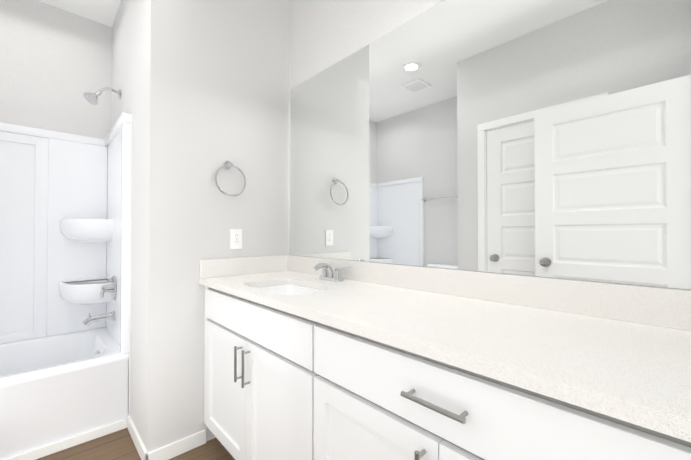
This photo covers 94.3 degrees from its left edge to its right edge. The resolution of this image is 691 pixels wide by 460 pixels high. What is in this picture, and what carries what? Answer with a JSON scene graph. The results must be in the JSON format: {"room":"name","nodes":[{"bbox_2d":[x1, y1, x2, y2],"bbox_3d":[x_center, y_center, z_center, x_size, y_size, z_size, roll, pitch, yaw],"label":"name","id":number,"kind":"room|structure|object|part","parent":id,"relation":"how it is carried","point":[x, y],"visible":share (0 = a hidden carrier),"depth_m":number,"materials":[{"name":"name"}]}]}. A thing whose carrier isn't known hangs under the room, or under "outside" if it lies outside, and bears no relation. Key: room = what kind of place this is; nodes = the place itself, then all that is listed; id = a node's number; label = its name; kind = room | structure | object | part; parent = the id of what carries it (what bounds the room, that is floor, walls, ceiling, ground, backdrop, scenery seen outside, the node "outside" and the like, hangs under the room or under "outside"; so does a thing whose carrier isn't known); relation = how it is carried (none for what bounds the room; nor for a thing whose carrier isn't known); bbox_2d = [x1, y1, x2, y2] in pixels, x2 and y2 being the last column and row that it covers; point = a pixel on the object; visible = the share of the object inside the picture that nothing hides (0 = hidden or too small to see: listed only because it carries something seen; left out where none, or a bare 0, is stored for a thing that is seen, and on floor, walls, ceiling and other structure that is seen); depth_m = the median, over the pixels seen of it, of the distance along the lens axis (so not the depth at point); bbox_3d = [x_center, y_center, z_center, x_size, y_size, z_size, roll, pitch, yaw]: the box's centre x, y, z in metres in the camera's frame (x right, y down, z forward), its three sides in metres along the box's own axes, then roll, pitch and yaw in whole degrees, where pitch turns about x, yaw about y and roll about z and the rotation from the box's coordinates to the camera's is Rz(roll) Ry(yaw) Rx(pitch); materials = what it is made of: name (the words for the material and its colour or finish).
{"room":"bathroom","nodes":[
{"label":"bathroom","id":0,"kind":"room"},
{"bbox_2d":[0,0,111,138],"bbox_3d":[-2.128,-0.208,2.289,2.626,2.740,0.150,1,-1,-43],"label":"wall","id":1,"kind":"structure","parent":0,"point":[55,63],"depth_m":2.26,"materials":[{"name":"paint"}]},
{"bbox_2d":[37,0,120,26],"bbox_3d":[-0.672,-1.619,0.766,2.626,0.050,4.385,1,-1,-43],"label":"ceiling","id":2,"kind":"structure","parent":0,"point":[104,12],"depth_m":2.29,"materials":[{"name":"white paint"}]},
{"bbox_2d":[36,428,234,459],"bbox_3d":[-0.672,1.171,0.737,2.626,0.050,4.385,1,-1,-43],"label":"floor","id":3,"kind":"structure","parent":0,"point":[118,445],"depth_m":1.67,"materials":[{"name":"brown wood"}]},
{"bbox_2d":[0,87,130,459],"bbox_3d":[-2.095,0.095,1.666,1.518,2.120,0.794,1,-1,-43],"label":"tub","id":4,"kind":"object","parent":3,"relation":"on","point":[64,276],"visible":1,"depth_m":2.13,"materials":[{"name":"white plastic"}]},
{"bbox_2d":[3,419,126,459],"bbox_3d":[-1.830,1.127,1.364,1.506,0.050,0.015,1,-1,-43],"label":"baseboard","id":5,"kind":"structure","parent":4,"relation":"attached to","point":[52,448],"depth_m":1.70,"materials":[{"name":"white paint"}]},
{"bbox_2d":[59,279,111,304],"bbox_3d":[-1.808,0.446,2.229,0.270,0.160,0.270,1,-1,-43],"label":"shelf","id":6,"kind":"object","parent":4,"relation":"attached to","point":[71,291],"depth_m":2.17,"materials":[{"name":"white plastic"}]},
{"bbox_2d":[59,219,112,241],"bbox_3d":[-1.808,0.006,2.234,0.270,0.160,0.270,1,-1,-43],"label":"shelf","id":7,"kind":"object","parent":4,"relation":"attached to","point":[70,230],"depth_m":2.17,"materials":[{"name":"white plastic"}]},
{"bbox_3d":[-1.620,0.584,2.097,0.156,0.069,0.052,1,-1,-43],"label":"spout","id":8,"kind":"part","parent":4,"relation":"part of","materials":[{"name":"silver metal"}]},
{"bbox_3d":[-1.579,0.412,2.087,0.037,0.058,0.084,1,-1,-43],"label":"valve lever","id":9,"kind":"part","parent":4,"relation":"part of","materials":[{"name":"silver metal"}]},
{"bbox_3d":[-1.583,-0.924,2.148,0.126,0.060,0.019,1,-1,-43],"label":"shower arm","id":10,"kind":"part","parent":4,"relation":"part of"},
{"bbox_3d":[-1.560,0.391,2.156,0.008,0.170,0.170,1,-1,-43],"label":"valve plate","id":11,"kind":"part","parent":4,"relation":"part of","materials":[{"name":"silver metal"}]},
{"bbox_2d":[129,115,131,414],"bbox_3d":[-1.276,0.235,1.902,0.004,1.846,0.007,1,-1,-43],"label":"trim","id":12,"kind":"structure","parent":4,"relation":"attached to","point":[130,267],"depth_m":1.90,"materials":[{"name":"white paint"}]},
{"bbox_2d":[199,283,690,459],"bbox_3d":[0.387,0.715,0.886,0.584,0.866,2.836,1,-1,-43],"label":"bathroom vanity","id":13,"kind":"object","parent":3,"relation":"on","point":[310,358],"depth_m":0.86,"materials":[{"name":"white wood"}]},
{"bbox_3d":[-0.580,0.757,1.547,0.019,0.555,0.461,1,-1,-43],"label":"door","id":14,"kind":"part","parent":13,"relation":"part of","materials":[{"name":"white paint"}]},
{"bbox_3d":[-0.261,0.753,1.210,0.019,0.555,0.461,1,-1,-43],"label":"door","id":15,"kind":"part","parent":13,"relation":"part of","materials":[{"name":"white paint"}]},
{"bbox_3d":[0.058,0.750,0.874,0.019,0.555,0.446,1,-1,-43],"label":"door","id":16,"kind":"part","parent":13,"relation":"part of","materials":[{"name":"white paint"}]},
{"bbox_3d":[0.170,0.505,0.722,0.030,0.009,0.009,1,-1,-43],"label":"pull post","id":17,"kind":"part","parent":13,"relation":"part of","materials":[{"name":"silver metal"}]},
{"bbox_2d":[199,271,690,430],"bbox_3d":[0.391,0.267,0.896,0.571,0.030,2.836,1,-1,-43],"label":"countertop","id":18,"kind":"structure","parent":13,"relation":"on","point":[635,366],"depth_m":0.76,"materials":[{"name":"white stone"}]},
{"bbox_2d":[251,279,326,294],"bbox_3d":[-0.259,0.359,1.498,0.325,0.165,0.470,1,-1,-43],"label":"sink","id":19,"kind":"object","parent":18,"relation":"in","point":[289,287],"depth_m":1.68,"materials":[{"name":"white ceramic"}]},
{"bbox_2d":[311,259,350,282],"bbox_3d":[-0.106,0.213,1.644,0.143,0.094,0.242,1,-1,-43],"label":"faucet","id":20,"kind":"object","parent":18,"relation":"on","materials":[{"name":"silver metal"}]},
{"bbox_3d":[0.366,0.746,0.548,0.019,0.555,0.446,1,-1,-43],"label":"door","id":21,"kind":"part","parent":13,"relation":"part of","materials":[{"name":"white paint"}]},
{"bbox_3d":[0.238,0.378,0.652,0.030,0.009,0.009,1,-1,-43],"label":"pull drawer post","id":22,"kind":"part","parent":13,"relation":"part of","materials":[{"name":"silver metal"}]},
{"bbox_3d":[0.212,0.380,0.715,0.020,0.150,0.895,1,-1,-43],"label":"drawer","id":23,"kind":"part","parent":13,"relation":"part of","materials":[{"name":"white paint"}]},
{"bbox_2d":[111,0,288,451],"bbox_3d":[-1.042,-0.207,2.357,0.956,2.740,1.245,1,-1,-43],"label":"wall","id":24,"kind":"structure","parent":0,"point":[203,85],"depth_m":1.75,"materials":[{"name":"paint"}]},
{"bbox_2d":[127,415,147,459],"bbox_3d":[-1.115,1.120,1.715,0.014,0.072,0.462,1,-1,-43],"label":"baseboard","id":25,"kind":"structure","parent":24,"relation":"attached to","point":[138,442],"depth_m":1.69,"materials":[{"name":"white paint"}]},
{"bbox_2d":[146,429,205,459],"bbox_3d":[-0.863,1.119,1.645,0.286,0.072,0.014,1,-1,-43],"label":"baseboard","id":26,"kind":"structure","parent":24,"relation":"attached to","point":[179,447],"depth_m":1.64,"materials":[{"name":"white paint"}]},
{"bbox_2d":[214,161,245,196],"bbox_3d":[-0.659,-0.293,1.819,0.183,0.212,0.063,1,-1,-43],"label":"towel ring","id":27,"kind":"object","parent":24,"relation":"attached to","point":[227,165],"visible":1,"depth_m":1.81,"materials":[{"name":"silver metal"}]},
{"bbox_2d":[230,229,241,248],"bbox_3d":[-0.637,0.053,1.873,0.072,0.116,0.008,1,-1,-43],"label":"electrical outlet plate","id":28,"kind":"object","parent":24,"relation":"attached to","point":[235,238],"visible":1,"depth_m":1.87,"materials":[{"name":"white plastic"}]},
{"bbox_2d":[199,255,286,278],"bbox_3d":[-0.583,0.212,1.913,0.548,0.100,0.020,1,-1,-43],"label":"backsplash","id":29,"kind":"structure","parent":0,"relation":"attached to","point":[209,268],"depth_m":1.88,"materials":[{"name":"white stone"}]},
{"bbox_2d":[289,0,690,289],"bbox_3d":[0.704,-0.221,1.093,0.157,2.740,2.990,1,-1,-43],"label":"mirror","id":30,"kind":"object","parent":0,"point":[546,138],"depth_m":1.15,"materials":[{"name":"clear glass"}]}
]}

